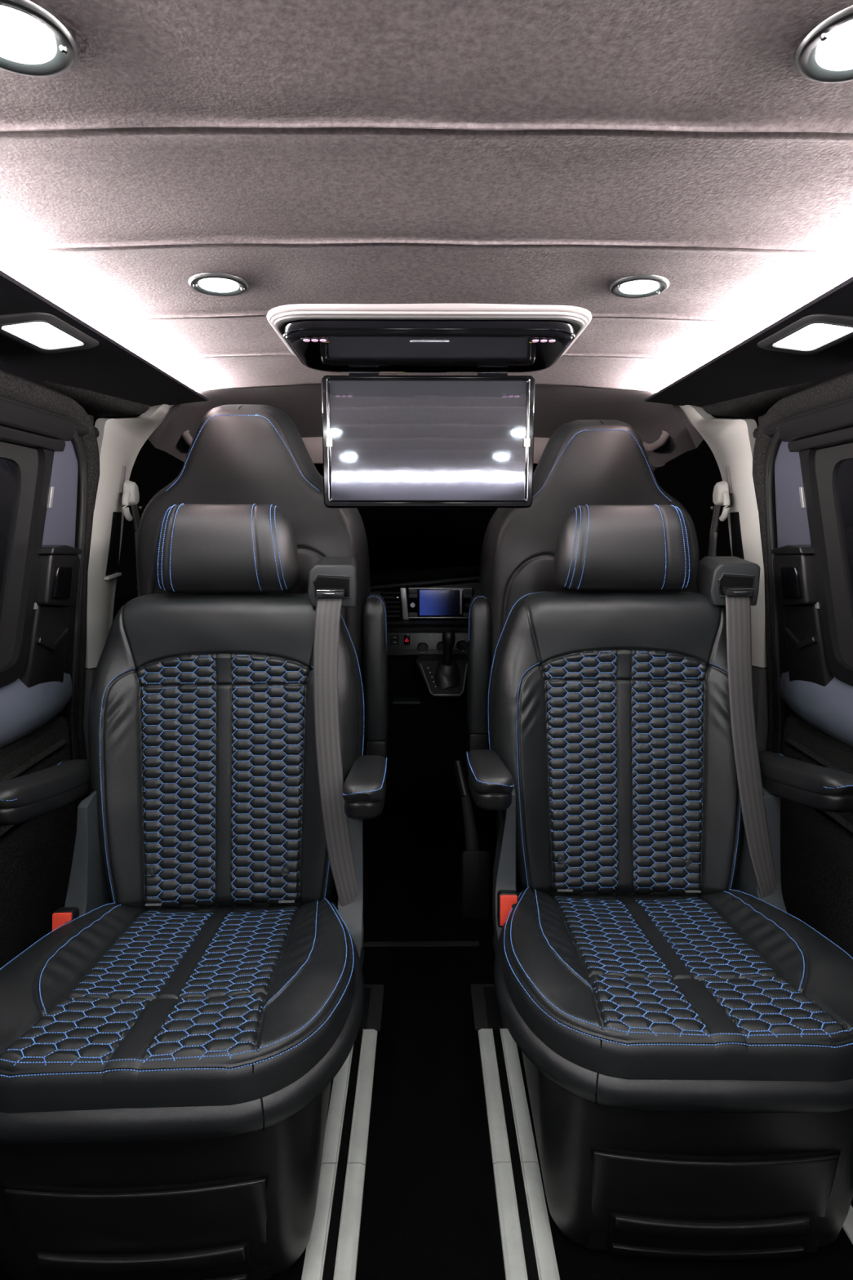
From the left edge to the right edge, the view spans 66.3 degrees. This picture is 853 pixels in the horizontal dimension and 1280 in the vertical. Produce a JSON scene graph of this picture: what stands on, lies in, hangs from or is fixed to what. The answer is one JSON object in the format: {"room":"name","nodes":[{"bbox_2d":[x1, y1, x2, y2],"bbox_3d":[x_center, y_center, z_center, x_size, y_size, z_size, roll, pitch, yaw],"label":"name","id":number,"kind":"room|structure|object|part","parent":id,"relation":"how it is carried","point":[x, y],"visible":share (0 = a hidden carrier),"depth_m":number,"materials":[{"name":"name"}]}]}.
{"room":"vehicle interior","nodes":[
{"label":"vehicle interior","id":0,"kind":"room"},
{"bbox_2d":[56,411,93,718],"bbox_3d":[-0.877,0.350,0.179,0.139,1.450,3.150,0,9,0],"label":"wall","id":1,"kind":"structure","parent":0,"point":[62,714],"depth_m":1.66,"materials":[{"name":"plastic"}]},
{"bbox_2d":[0,398,81,968],"bbox_3d":[-0.837,0.321,0.398,0.162,1.236,2.490,0,9,0],"label":"door","id":2,"kind":"structure","parent":1,"relation":"in","point":[40,561],"depth_m":1.40,"materials":[{"name":"grey paint"}]},
{"bbox_3d":[-0.830,-0.001,0.308,0.048,0.330,2.020,0,9,0],"label":"window sash","id":3,"kind":"part","parent":2,"relation":"part of","materials":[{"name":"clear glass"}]},
{"bbox_3d":[-0.786,-0.226,0.267,0.036,0.022,2.312,0,9,0],"label":"blind rail","id":4,"kind":"part","parent":2,"relation":"part of","materials":[{"name":"black plastic"}]},
{"bbox_3d":[-0.816,-0.198,1.439,0.054,0.023,0.123,0,9,0],"label":"latch lid","id":5,"kind":"part","parent":2,"relation":"part of","materials":[{"name":"black plastic"}]},
{"bbox_3d":[-0.854,0.050,0.351,0.112,0.665,2.488,0,9,0],"label":"panel","id":6,"kind":"part","parent":2,"relation":"part of","materials":[{"name":"grey paint"}]},
{"bbox_3d":[-0.802,-0.124,1.436,0.021,0.076,0.067,0,9,0],"label":"latch pull","id":7,"kind":"part","parent":2,"relation":"part of","materials":[{"name":"black plastic"}]},
{"bbox_2d":[0,312,98,353],"bbox_3d":[-0.623,-0.499,1.063,0.110,0.025,0.176,0,9,0],"label":"lamp","id":8,"kind":"object","parent":1,"relation":"attached to","point":[42,332],"visible":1,"depth_m":1.05,"materials":[{"name":"grey plastic"}]},
{"bbox_2d":[0,369,99,826],"bbox_3d":[-0.849,0.363,0.196,0.149,1.380,3.078,0,9,0],"label":"trim","id":9,"kind":"structure","parent":1,"relation":"attached to","point":[14,387],"depth_m":1.55,"materials":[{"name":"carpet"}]},
{"bbox_2d":[41,379,149,417],"bbox_3d":[-0.760,-0.554,1.437,0.134,0.059,0.428,0,9,0],"label":"trim","id":10,"kind":"structure","parent":1,"relation":"attached to","point":[97,404],"depth_m":1.52,"materials":[{"name":"plastic"}]},
{"bbox_2d":[0,270,208,406],"bbox_3d":[-0.672,-0.414,0.518,0.257,0.054,2.366,0,9,0],"label":"trim","id":11,"kind":"structure","parent":1,"relation":"attached to","point":[109,368],"depth_m":1.25,"materials":[{"name":"plastic"}]},
{"bbox_2d":[83,404,173,795],"bbox_3d":[-0.778,0.086,1.811,0.319,1.436,0.245,0,9,0],"label":"trim","id":12,"kind":"structure","parent":1,"relation":"attached to","point":[120,441],"depth_m":1.70,"materials":[{"name":"grey plastic"}]},
{"bbox_3d":[-0.909,0.425,1.881,0.058,0.742,0.216,0,9,0],"label":"trim","id":13,"kind":"part","parent":12,"relation":"part of","materials":[{"name":"grey plastic"}]},
{"bbox_2d":[121,480,142,596],"bbox_3d":[-0.780,-0.236,1.769,0.047,0.384,0.095,0,9,0],"label":"belt","id":14,"kind":"object","parent":1,"relation":"hanging from","point":[131,495],"visible":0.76,"depth_m":1.73,"materials":[{"name":"grey"}]},
{"bbox_2d":[84,593,137,668],"bbox_3d":[-0.936,0.248,2.468,0.092,0.900,1.400,0,9,0],"label":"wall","id":15,"kind":"structure","parent":0,"point":[119,602],"depth_m":1.91,"materials":[{"name":"black plastic"}]},
{"bbox_2d":[369,564,479,574],"bbox_3d":[-0.008,-0.164,3.115,1.900,1.500,0.040,0,9,0],"label":"wall","id":16,"kind":"structure","parent":0,"point":[375,569],"depth_m":3.06,"materials":[{"name":"black"}]},
{"bbox_2d":[314,463,537,564],"bbox_3d":[-0.005,-0.530,2.665,1.600,0.470,0.579,0,9,0],"label":"window","id":17,"kind":"structure","parent":16,"relation":"in","point":[393,535],"depth_m":2.80,"materials":[{"name":"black glass"}]},
{"bbox_2d":[0,0,852,391],"bbox_3d":[0.009,-0.463,0.580,1.241,0.031,2.217,0,9,0],"label":"ceiling","id":18,"kind":"structure","parent":0,"point":[506,152],"depth_m":0.66,"materials":[{"name":"fabric"}]},
{"bbox_2d":[0,0,77,77],"bbox_3d":[-0.303,-0.441,0.477,0.085,0.013,0.085,-2,10,-11],"label":"recessed light","id":19,"kind":"object","parent":18,"relation":"in","point":[21,37],"visible":1,"depth_m":0.48,"materials":[{"name":"silver metal"}]},
{"bbox_2d":[188,272,248,296],"bbox_3d":[-0.305,-0.521,0.959,0.085,0.012,0.085,-2,10,-11],"label":"recessed light","id":20,"kind":"object","parent":18,"relation":"in","point":[216,284],"visible":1,"depth_m":0.95,"materials":[{"name":"silver metal"}]},
{"bbox_2d":[266,303,591,508],"bbox_3d":[0.004,-0.416,1.234,0.552,0.319,0.320,0,9,0],"label":"monitor","id":21,"kind":"object","parent":18,"relation":"hanging from","point":[389,442],"visible":1,"depth_m":1.33,"materials":[{"name":"grey plastic"}]},
{"bbox_3d":[0.004,-0.406,1.344,0.433,0.262,0.025,0,8,0],"label":"screen frame","id":22,"kind":"part","parent":21,"relation":"part of","materials":[{"name":"black plastic"}]},
{"bbox_3d":[0.004,-0.406,1.331,0.411,0.249,0.002,0,8,0],"label":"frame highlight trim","id":23,"kind":"part","parent":21,"relation":"part of","materials":[{"name":"grey glass"}]},
{"bbox_2d":[609,275,669,297],"bbox_3d":[0.315,-0.523,0.967,0.085,0.012,0.085,3,10,18],"label":"recessed light","id":24,"kind":"object","parent":18,"relation":"in","point":[638,286],"visible":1,"depth_m":0.96,"materials":[{"name":"silver metal"}]},
{"bbox_2d":[794,4,852,83],"bbox_3d":[0.321,-0.442,0.484,0.085,0.013,0.085,3,10,18],"label":"recessed light","id":25,"kind":"object","parent":18,"relation":"in","point":[837,50],"visible":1,"depth_m":0.49,"materials":[{"name":"silver metal"}]},
{"bbox_2d":[0,799,852,1279],"bbox_3d":[0.007,0.969,0.998,1.940,0.040,4.550,0,9,0],"label":"floor","id":26,"kind":"structure","parent":0,"point":[429,1207],"depth_m":1.29,"materials":[{"name":"black carpet"}]},
{"bbox_2d":[0,503,386,1279],"bbox_3d":[-0.419,0.330,1.195,0.686,1.160,0.791,0,9,-2],"label":"seat","id":27,"kind":"object","parent":26,"relation":"on","point":[174,1046],"visible":1,"depth_m":1.16,"materials":[{"name":"black leather"}]},
{"bbox_3d":[-0.727,0.274,1.245,0.072,0.102,0.335,0,9,-2],"label":"armrest","id":28,"kind":"part","parent":27,"relation":"part of","materials":[{"name":"black leather"}]},
{"bbox_3d":[-0.504,0.563,0.942,0.154,0.042,0.160,0,9,-2],"label":"quilted panel","id":29,"kind":"part","parent":27,"relation":"part of","materials":[{"name":"black leather"}]},
{"bbox_3d":[-0.404,0.855,0.934,0.356,0.203,0.043,0,9,-2],"label":"drawer","id":30,"kind":"part","parent":27,"relation":"part of","materials":[{"name":"black plastic"}]},
{"bbox_3d":[-0.403,0.880,0.924,0.286,0.032,0.013,0,9,-2],"label":"handle","id":31,"kind":"part","parent":27,"relation":"part of","materials":[{"name":"black plastic"}]},
{"bbox_3d":[-0.504,0.562,1.200,0.144,0.070,0.352,0,9,-2],"label":"quilted panel","id":32,"kind":"part","parent":27,"relation":"part of","materials":[{"name":"black leather"}]},
{"bbox_3d":[-0.527,0.064,1.374,0.167,0.065,0.026,0,9,-2],"label":"quilted panel","id":33,"kind":"part","parent":27,"relation":"part of","materials":[{"name":"black leather"}]},
{"bbox_2d":[0,901,355,1113],"bbox_3d":[-0.414,0.610,1.127,0.587,0.182,0.534,0,9,-2],"label":"seat cushion","id":34,"kind":"object","parent":27,"relation":"on","point":[122,1006],"depth_m":0.98,"materials":[{"name":"black leather"}]},
{"bbox_3d":[-0.520,0.341,1.367,0.157,0.483,0.107,0,9,-2],"label":"quilted panel","id":35,"kind":"part","parent":27,"relation":"part of","materials":[{"name":"black leather"}]},
{"bbox_3d":[-0.309,0.561,0.950,0.154,0.043,0.160,0,9,-2],"label":"quilted panel","id":36,"kind":"part","parent":27,"relation":"part of","materials":[{"name":"black leather"}]},
{"bbox_3d":[-0.427,0.246,1.382,0.568,0.670,0.180,0,9,-2],"label":"backrest","id":37,"kind":"part","parent":27,"relation":"part of","materials":[{"name":"black leather"}]},
{"bbox_3d":[-0.403,0.935,0.947,0.286,0.032,0.022,0,9,-2],"label":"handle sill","id":38,"kind":"part","parent":27,"relation":"part of","materials":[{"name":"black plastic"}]},
{"bbox_3d":[-0.330,0.561,1.207,0.144,0.070,0.352,0,9,-2],"label":"quilted panel","id":39,"kind":"part","parent":27,"relation":"part of","materials":[{"name":"black leather"}]},
{"bbox_3d":[-0.429,0.242,1.448,0.582,0.688,0.261,0,9,-2],"label":"backrest","id":40,"kind":"part","parent":27,"relation":"part of","materials":[{"name":"black leather"}]},
{"bbox_3d":[-0.332,0.340,1.375,0.157,0.483,0.107,0,9,-2],"label":"quilted panel","id":41,"kind":"part","parent":27,"relation":"part of","materials":[{"name":"black leather"}]},
{"bbox_3d":[-0.329,0.062,1.382,0.167,0.065,0.026,0,9,-2],"label":"quilted panel","id":42,"kind":"part","parent":27,"relation":"part of","materials":[{"name":"black leather"}]},
{"bbox_3d":[-0.199,-0.098,1.349,0.058,0.019,0.022,0,9,-2],"label":"latch plate","id":43,"kind":"part","parent":27,"relation":"part of","materials":[{"name":"silver metal"}]},
{"bbox_3d":[-0.116,0.270,1.270,0.072,0.102,0.335,0,9,-2],"label":"armrest","id":44,"kind":"part","parent":27,"relation":"part of","materials":[{"name":"black leather"}]},
{"bbox_2d":[136,404,387,759],"bbox_3d":[-0.423,0.086,1.893,0.641,1.409,0.528,0,9,0],"label":"seat","id":45,"kind":"object","parent":26,"relation":"on","point":[238,454],"visible":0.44,"depth_m":1.58,"materials":[{"name":"black leather"}]},
{"bbox_3d":[-0.445,-0.117,1.618,0.550,0.870,0.051,0,9,0],"label":"backrest","id":46,"kind":"part","parent":45,"relation":"part of","materials":[{"name":"black leather"}]},
{"bbox_3d":[-0.132,0.072,1.694,0.060,0.376,0.085,0,9,0],"label":"folded armrest","id":47,"kind":"part","parent":45,"relation":"part of","materials":[{"name":"black leather"}]},
{"bbox_2d":[301,984,383,1279],"bbox_3d":[-0.142,1.061,0.298,0.094,0.008,2.640,0,9,0],"label":"rail","id":48,"kind":"object","parent":26,"relation":"on","point":[331,1251],"visible":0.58,"depth_m":1.15,"materials":[{"name":"metal"}]},
{"bbox_3d":[-0.165,1.099,0.070,0.032,0.008,2.178,0,9,0],"label":"rail","id":49,"kind":"part","parent":48,"relation":"part of","materials":[{"name":"metal"}]},
{"bbox_3d":[-0.173,0.894,1.299,0.032,0.008,0.310,0,9,0],"label":"rail","id":50,"kind":"part","parent":48,"relation":"part of","materials":[{"name":"metal"}]},
{"bbox_3d":[-0.116,1.099,0.070,0.032,0.008,2.178,0,9,0],"label":"rail","id":51,"kind":"part","parent":48,"relation":"part of","materials":[{"name":"metal"}]},
{"bbox_3d":[-0.124,0.894,1.300,0.032,0.008,0.310,0,9,0],"label":"rail","id":52,"kind":"part","parent":48,"relation":"part of","materials":[{"name":"metal"}]},
{"bbox_2d":[364,564,479,799],"bbox_3d":[-0.004,0.104,2.554,1.640,0.955,0.495,0,9,0],"label":"dashboard","id":53,"kind":"object","parent":26,"relation":"on","point":[427,733],"visible":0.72,"depth_m":2.39,"materials":[{"name":"black plastic"}]},
{"bbox_2d":[379,589,401,619],"bbox_3d":[-0.127,-0.125,2.301,0.076,0.105,0.037,0,9,0],"label":"air vent","id":54,"kind":"object","parent":53,"relation":"attached to","point":[392,597],"depth_m":2.30,"materials":[{"name":"black plastic"}]},
{"bbox_2d":[390,640,399,644],"bbox_3d":[-0.113,0.008,2.314,0.033,0.016,0.011,0,9,0],"label":"switch","id":55,"kind":"object","parent":53,"relation":"attached to","point":[392,642],"depth_m":2.31,"materials":[{"name":"grey plastic"}]},
{"bbox_2d":[390,635,399,639],"bbox_3d":[-0.113,-0.010,2.312,0.033,0.016,0.011,0,9,0],"label":"switch","id":56,"kind":"object","parent":53,"relation":"attached to","point":[392,637],"depth_m":2.31,"materials":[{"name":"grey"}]},
{"bbox_2d":[404,635,409,644],"bbox_3d":[-0.069,-0.001,2.313,0.022,0.035,0.012,0,9,0],"label":"switch","id":57,"kind":"object","parent":53,"relation":"attached to","point":[406,637],"depth_m":2.31,"materials":[{"name":"red plastic"}]},
{"bbox_3d":[-0.048,-0.122,2.286,0.021,0.021,0.010,0,9,0],"label":"knob","id":58,"kind":"part","parent":53,"relation":"part of","materials":[{"name":"silver metal"}]},
{"bbox_3d":[-0.014,0.028,2.311,0.036,0.036,0.010,0,9,0],"label":"climate knob","id":59,"kind":"part","parent":53,"relation":"part of","materials":[{"name":"black plastic"}]},
{"bbox_2d":[386,618,467,626],"bbox_3d":[-0.003,-0.061,2.314,0.800,0.020,0.075,0,9,0],"label":"shelf","id":60,"kind":"object","parent":53,"relation":"attached to","point":[390,622],"depth_m":2.28,"materials":[{"name":"black plastic"}]},
{"bbox_3d":[0.032,0.010,2.342,0.370,0.080,0.064,0,9,0],"label":"climate panel","id":61,"kind":"part","parent":53,"relation":"part of","materials":[{"name":"black plastic"}]},
{"bbox_3d":[0.056,0.023,2.311,0.036,0.036,0.010,0,9,0],"label":"climate knob","id":62,"kind":"part","parent":53,"relation":"part of","materials":[{"name":"black plastic"}]},
{"bbox_2d":[416,629,467,696],"bbox_3d":[0.054,0.060,2.201,0.180,0.217,0.218,0,9,0],"label":"gear shift","id":63,"kind":"object","parent":53,"relation":"attached to","point":[445,674],"visible":0.98,"depth_m":2.14,"materials":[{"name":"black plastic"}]},
{"bbox_3d":[0.058,0.129,2.146,0.161,0.092,0.088,0,9,0],"label":"console trim","id":64,"kind":"part","parent":63,"relation":"part of","materials":[{"name":"black plastic"}]},
{"bbox_3d":[0.069,0.042,2.130,0.036,0.083,0.046,0,9,0],"label":"lever","id":65,"kind":"part","parent":63,"relation":"part of","materials":[{"name":"black plastic"}]},
{"bbox_3d":[0.072,-0.004,2.114,0.043,0.062,0.043,0,9,0],"label":"knob","id":66,"kind":"part","parent":63,"relation":"part of","materials":[{"name":"black plastic"}]},
{"bbox_3d":[0.126,0.019,2.311,0.036,0.036,0.010,0,9,0],"label":"climate knob","id":67,"kind":"part","parent":53,"relation":"part of","materials":[{"name":"black plastic"}]},
{"bbox_3d":[0.144,-0.123,2.287,0.021,0.021,0.010,0,9,0],"label":"knob","id":68,"kind":"part","parent":53,"relation":"part of","materials":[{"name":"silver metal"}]},
{"bbox_2d":[648,455,666,475],"bbox_3d":[0.767,-0.474,2.442,0.074,0.374,0.573,1,9,3],"label":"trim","id":69,"kind":"structure","parent":53,"relation":"attached to","point":[656,464],"depth_m":2.14,"materials":[{"name":"grey plastic"}]},
{"bbox_2d":[453,760,489,918],"bbox_3d":[0.131,0.579,1.924,0.099,0.425,0.170,0,9,0],"label":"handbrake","id":70,"kind":"object","parent":26,"relation":"on","point":[474,863],"visible":1,"depth_m":1.87,"materials":[{"name":"black plastic"}]},
{"bbox_3d":[0.122,0.532,1.925,0.044,0.321,0.148,-3,10,-16],"label":"lever","id":71,"kind":"part","parent":70,"relation":"part of","materials":[{"name":"black plastic"}]},
{"bbox_2d":[470,983,559,1279],"bbox_3d":[0.163,1.061,0.300,0.094,0.008,2.640,0,9,0],"label":"rail","id":72,"kind":"object","parent":26,"relation":"on","point":[526,1238],"visible":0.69,"depth_m":1.16,"materials":[{"name":"metal"}]},
{"bbox_3d":[0.132,0.894,1.301,0.032,0.008,0.310,0,9,0],"label":"rail","id":73,"kind":"part","parent":72,"relation":"part of","materials":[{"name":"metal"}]},
{"bbox_3d":[0.140,1.099,0.072,0.032,0.008,2.178,0,9,0],"label":"rail","id":74,"kind":"part","parent":72,"relation":"part of","materials":[{"name":"metal"}]},
{"bbox_3d":[0.181,0.894,1.302,0.032,0.008,0.310,0,9,0],"label":"rail","id":75,"kind":"part","parent":72,"relation":"part of","materials":[{"name":"metal"}]},
{"bbox_3d":[0.189,1.099,0.072,0.032,0.008,2.178,0,9,0],"label":"rail","id":76,"kind":"part","parent":72,"relation":"part of","materials":[{"name":"metal"}]},
{"bbox_2d":[466,419,699,837],"bbox_3d":[0.425,0.080,1.989,0.629,1.389,0.528,0,9,0],"label":"seat","id":77,"kind":"object","parent":26,"relation":"on","point":[588,462],"visible":0.38,"depth_m":1.69,"materials":[{"name":"black leather"}]},
{"bbox_3d":[0.143,0.067,1.787,0.060,0.376,0.085,0,9,0],"label":"folded armrest","id":78,"kind":"part","parent":77,"relation":"part of","materials":[{"name":"black leather"}]},
{"bbox_3d":[0.443,0.572,2.106,0.400,0.380,0.340,0,9,0],"label":"seat","id":79,"kind":"part","parent":77,"relation":"part of","materials":[{"name":"black leather"}]},
{"bbox_3d":[0.444,-0.114,1.716,0.550,0.870,0.051,0,9,0],"label":"backrest","id":80,"kind":"part","parent":77,"relation":"part of","materials":[{"name":"black leather"}]},
{"bbox_2d":[466,504,852,1260],"bbox_3d":[0.427,0.323,1.240,0.686,1.160,0.791,0,9,1],"label":"seat","id":81,"kind":"object","parent":26,"relation":"on","point":[684,1037],"visible":1,"depth_m":1.20,"materials":[{"name":"black leather"}]},
{"bbox_3d":[0.123,0.264,1.307,0.072,0.102,0.335,0,9,1],"label":"armrest","id":82,"kind":"part","parent":81,"relation":"part of","materials":[{"name":"black leather"}]},
{"bbox_3d":[0.332,0.056,1.425,0.167,0.065,0.026,0,9,1],"label":"quilted panel","id":83,"kind":"part","parent":81,"relation":"part of","materials":[{"name":"black leather"}]},
{"bbox_3d":[0.336,0.332,1.418,0.157,0.483,0.107,0,9,1],"label":"quilted panel","id":84,"kind":"part","parent":81,"relation":"part of","materials":[{"name":"black leather"}]},
{"bbox_3d":[0.431,0.235,1.494,0.582,0.688,0.261,0,9,1],"label":"backrest","id":85,"kind":"part","parent":81,"relation":"part of","materials":[{"name":"black leather"}]},
{"bbox_3d":[0.340,0.554,1.250,0.144,0.070,0.352,0,9,1],"label":"quilted panel","id":86,"kind":"part","parent":81,"relation":"part of","materials":[{"name":"black leather"}]},
{"bbox_3d":[0.430,0.239,1.427,0.568,0.670,0.180,0,9,1],"label":"backrest","id":87,"kind":"part","parent":81,"relation":"part of","materials":[{"name":"black leather"}]},
{"bbox_3d":[0.326,0.554,0.992,0.154,0.042,0.160,0,9,1],"label":"quilted panel","id":88,"kind":"part","parent":81,"relation":"part of","materials":[{"name":"black leather"}]},
{"bbox_3d":[0.524,0.333,1.415,0.157,0.483,0.107,0,9,1],"label":"quilted panel","id":89,"kind":"part","parent":81,"relation":"part of","materials":[{"name":"black leather"}]},
{"bbox_3d":[0.530,0.056,1.422,0.167,0.065,0.026,0,9,1],"label":"quilted panel","id":90,"kind":"part","parent":81,"relation":"part of","materials":[{"name":"black leather"}]},
{"bbox_2d":[502,890,852,1081],"bbox_3d":[0.426,0.603,1.172,0.587,0.182,0.534,0,9,1],"label":"seat cushion","id":91,"kind":"object","parent":81,"relation":"on","point":[598,985],"depth_m":1.02,"materials":[{"name":"black leather"}]},
{"bbox_3d":[0.514,0.555,1.247,0.144,0.070,0.352,0,9,1],"label":"quilted panel","id":92,"kind":"part","parent":81,"relation":"part of","materials":[{"name":"black leather"}]},
{"bbox_3d":[0.424,0.928,0.992,0.286,0.032,0.022,0,9,1],"label":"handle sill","id":93,"kind":"part","parent":81,"relation":"part of","materials":[{"name":"black plastic"}]},
{"bbox_3d":[0.424,0.873,0.969,0.286,0.032,0.013,0,9,1],"label":"handle","id":94,"kind":"part","parent":81,"relation":"part of","materials":[{"name":"black plastic"}]},
{"bbox_3d":[0.423,0.847,0.979,0.356,0.203,0.043,0,9,1],"label":"drawer","id":95,"kind":"part","parent":81,"relation":"part of","materials":[{"name":"black plastic"}]},
{"bbox_3d":[0.660,-0.103,1.381,0.058,0.019,0.022,0,9,1],"label":"latch plate","id":96,"kind":"part","parent":81,"relation":"part of","materials":[{"name":"black plastic"}]},
{"bbox_3d":[0.521,0.555,0.989,0.154,0.043,0.160,0,9,1],"label":"quilted panel","id":97,"kind":"part","parent":81,"relation":"part of","materials":[{"name":"black leather"}]},
{"bbox_3d":[0.735,0.265,1.298,0.072,0.102,0.335,0,9,1],"label":"armrest","id":98,"kind":"part","parent":81,"relation":"part of","materials":[{"name":"black leather"}]},
{"bbox_2d":[842,1197,852,1244],"bbox_3d":[0.712,1.060,0.303,0.094,0.008,2.640,0,9,0],"label":"rail","id":99,"kind":"object","parent":26,"relation":"on","point":[847,1226],"visible":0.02,"depth_m":1.04,"materials":[{"name":"metal"}]},
{"bbox_2d":[758,412,795,717],"bbox_3d":[0.902,0.348,0.191,0.139,1.450,3.150,0,9,0],"label":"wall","id":100,"kind":"structure","parent":0,"point":[789,713],"depth_m":1.66,"materials":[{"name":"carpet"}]},
{"bbox_2d":[181,430,192,445],"bbox_3d":[-0.708,-0.610,2.002,0.038,0.057,0.212,0,9,0],"label":"handle","id":101,"kind":"object","parent":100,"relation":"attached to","point":[185,435],"visible":0.32,"depth_m":1.92,"materials":[{"name":"grey plastic"}]},
{"bbox_2d":[302,436,323,463],"bbox_3d":[-0.373,-0.673,2.292,0.600,0.105,0.035,0,9,0],"label":"sun visor","id":102,"kind":"object","parent":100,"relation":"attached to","point":[313,446],"visible":0.02,"depth_m":2.29,"materials":[{"name":"grey fabric"}]},
{"bbox_2d":[147,384,703,463],"bbox_3d":[-0.001,-0.626,1.961,1.607,0.244,0.755,0,9,0],"label":"front headliner","id":103,"kind":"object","parent":100,"relation":"attached to","point":[555,406],"depth_m":1.87},
{"bbox_2d":[533,437,549,463],"bbox_3d":[0.367,-0.675,2.300,0.600,0.105,0.030,0,9,0],"label":"sun visor","id":104,"kind":"object","parent":100,"relation":"attached to","point":[540,443],"visible":0.02,"depth_m":2.29,"materials":[{"name":"grey fabric"}]},
{"bbox_2d":[642,430,670,451],"bbox_3d":[0.706,-0.611,2.012,0.038,0.057,0.212,0,9,0],"label":"handle","id":105,"kind":"object","parent":100,"relation":"attached to","point":[664,436],"visible":0.57,"depth_m":1.95,"materials":[{"name":"grey plastic"}]},
{"bbox_2d":[708,480,730,556],"bbox_3d":[0.782,-0.237,1.780,0.047,0.384,0.095,0,9,0],"label":"belt","id":106,"kind":"object","parent":100,"relation":"hanging from","point":[721,496],"visible":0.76,"depth_m":1.75,"materials":[{"name":"grey plastic"}]},
{"bbox_2d":[676,404,768,751],"bbox_3d":[0.780,0.084,1.821,0.319,1.436,0.245,0,9,0],"label":"trim","id":107,"kind":"structure","parent":100,"relation":"attached to","point":[731,441],"depth_m":1.71,"materials":[{"name":"grey plastic"}]},
{"bbox_3d":[0.911,0.423,1.893,0.058,0.742,0.216,0,9,0],"label":"trim","id":108,"kind":"part","parent":107,"relation":"part of","materials":[{"name":"grey plastic"}]},
{"bbox_2d":[644,276,852,407],"bbox_3d":[0.691,-0.415,0.527,0.257,0.054,2.366,0,9,0],"label":"trim","id":109,"kind":"structure","parent":100,"relation":"attached to","point":[745,369],"depth_m":1.27,"materials":[{"name":"plastic"}]},
{"bbox_2d":[702,381,811,417],"bbox_3d":[0.766,-0.556,1.448,0.134,0.059,0.428,0,9,0],"label":"trim","id":110,"kind":"structure","parent":100,"relation":"attached to","point":[754,405],"depth_m":1.53,"materials":[{"name":"plastic"}]},
{"bbox_2d":[752,371,852,751],"bbox_3d":[0.873,0.361,0.207,0.149,1.380,3.078,0,9,0],"label":"trim","id":111,"kind":"structure","parent":100,"relation":"attached to","point":[840,388],"depth_m":1.56,"materials":[{"name":"plastic"}]},
{"bbox_2d":[753,396,852,755],"bbox_3d":[0.869,0.342,0.436,0.140,1.323,2.571,0,9,0],"label":"trim","id":112,"kind":"structure","parent":100,"relation":"attached to","point":[780,705],"depth_m":1.60,"materials":[{"name":"black rubber"}]},
{"bbox_2d":[757,314,852,355],"bbox_3d":[0.634,-0.500,1.072,0.110,0.025,0.176,0,9,0],"label":"lamp","id":113,"kind":"object","parent":100,"relation":"attached to","point":[814,334],"visible":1,"depth_m":1.06,"materials":[{"name":"grey plastic"}]},
{"bbox_2d":[771,400,852,958],"bbox_3d":[0.859,0.319,0.409,0.162,1.236,2.490,0,9,0],"label":"door","id":114,"kind":"structure","parent":100,"relation":"in","point":[813,559],"depth_m":1.42,"materials":[{"name":"grey paint"}]},
{"bbox_3d":[0.808,-0.126,1.447,0.021,0.076,0.067,0,9,0],"label":"latch pull","id":115,"kind":"part","parent":114,"relation":"part of","materials":[{"name":"black plastic"}]},
{"bbox_3d":[0.875,0.049,0.363,0.112,0.665,2.488,0,9,0],"label":"panel","id":116,"kind":"part","parent":114,"relation":"part of","materials":[{"name":"grey paint"}]},
{"bbox_3d":[0.822,-0.200,1.450,0.054,0.023,0.123,0,9,0],"label":"latch lid","id":117,"kind":"part","parent":114,"relation":"part of","materials":[{"name":"black plastic"}]},
{"bbox_3d":[0.808,-0.228,0.278,0.036,0.022,2.312,0,9,0],"label":"blind rail","id":118,"kind":"part","parent":114,"relation":"part of","materials":[{"name":"black plastic"}]},
{"bbox_3d":[0.852,-0.003,0.320,0.048,0.330,2.020,0,9,0],"label":"window sash","id":119,"kind":"part","parent":114,"relation":"part of","materials":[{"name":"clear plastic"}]}
]}

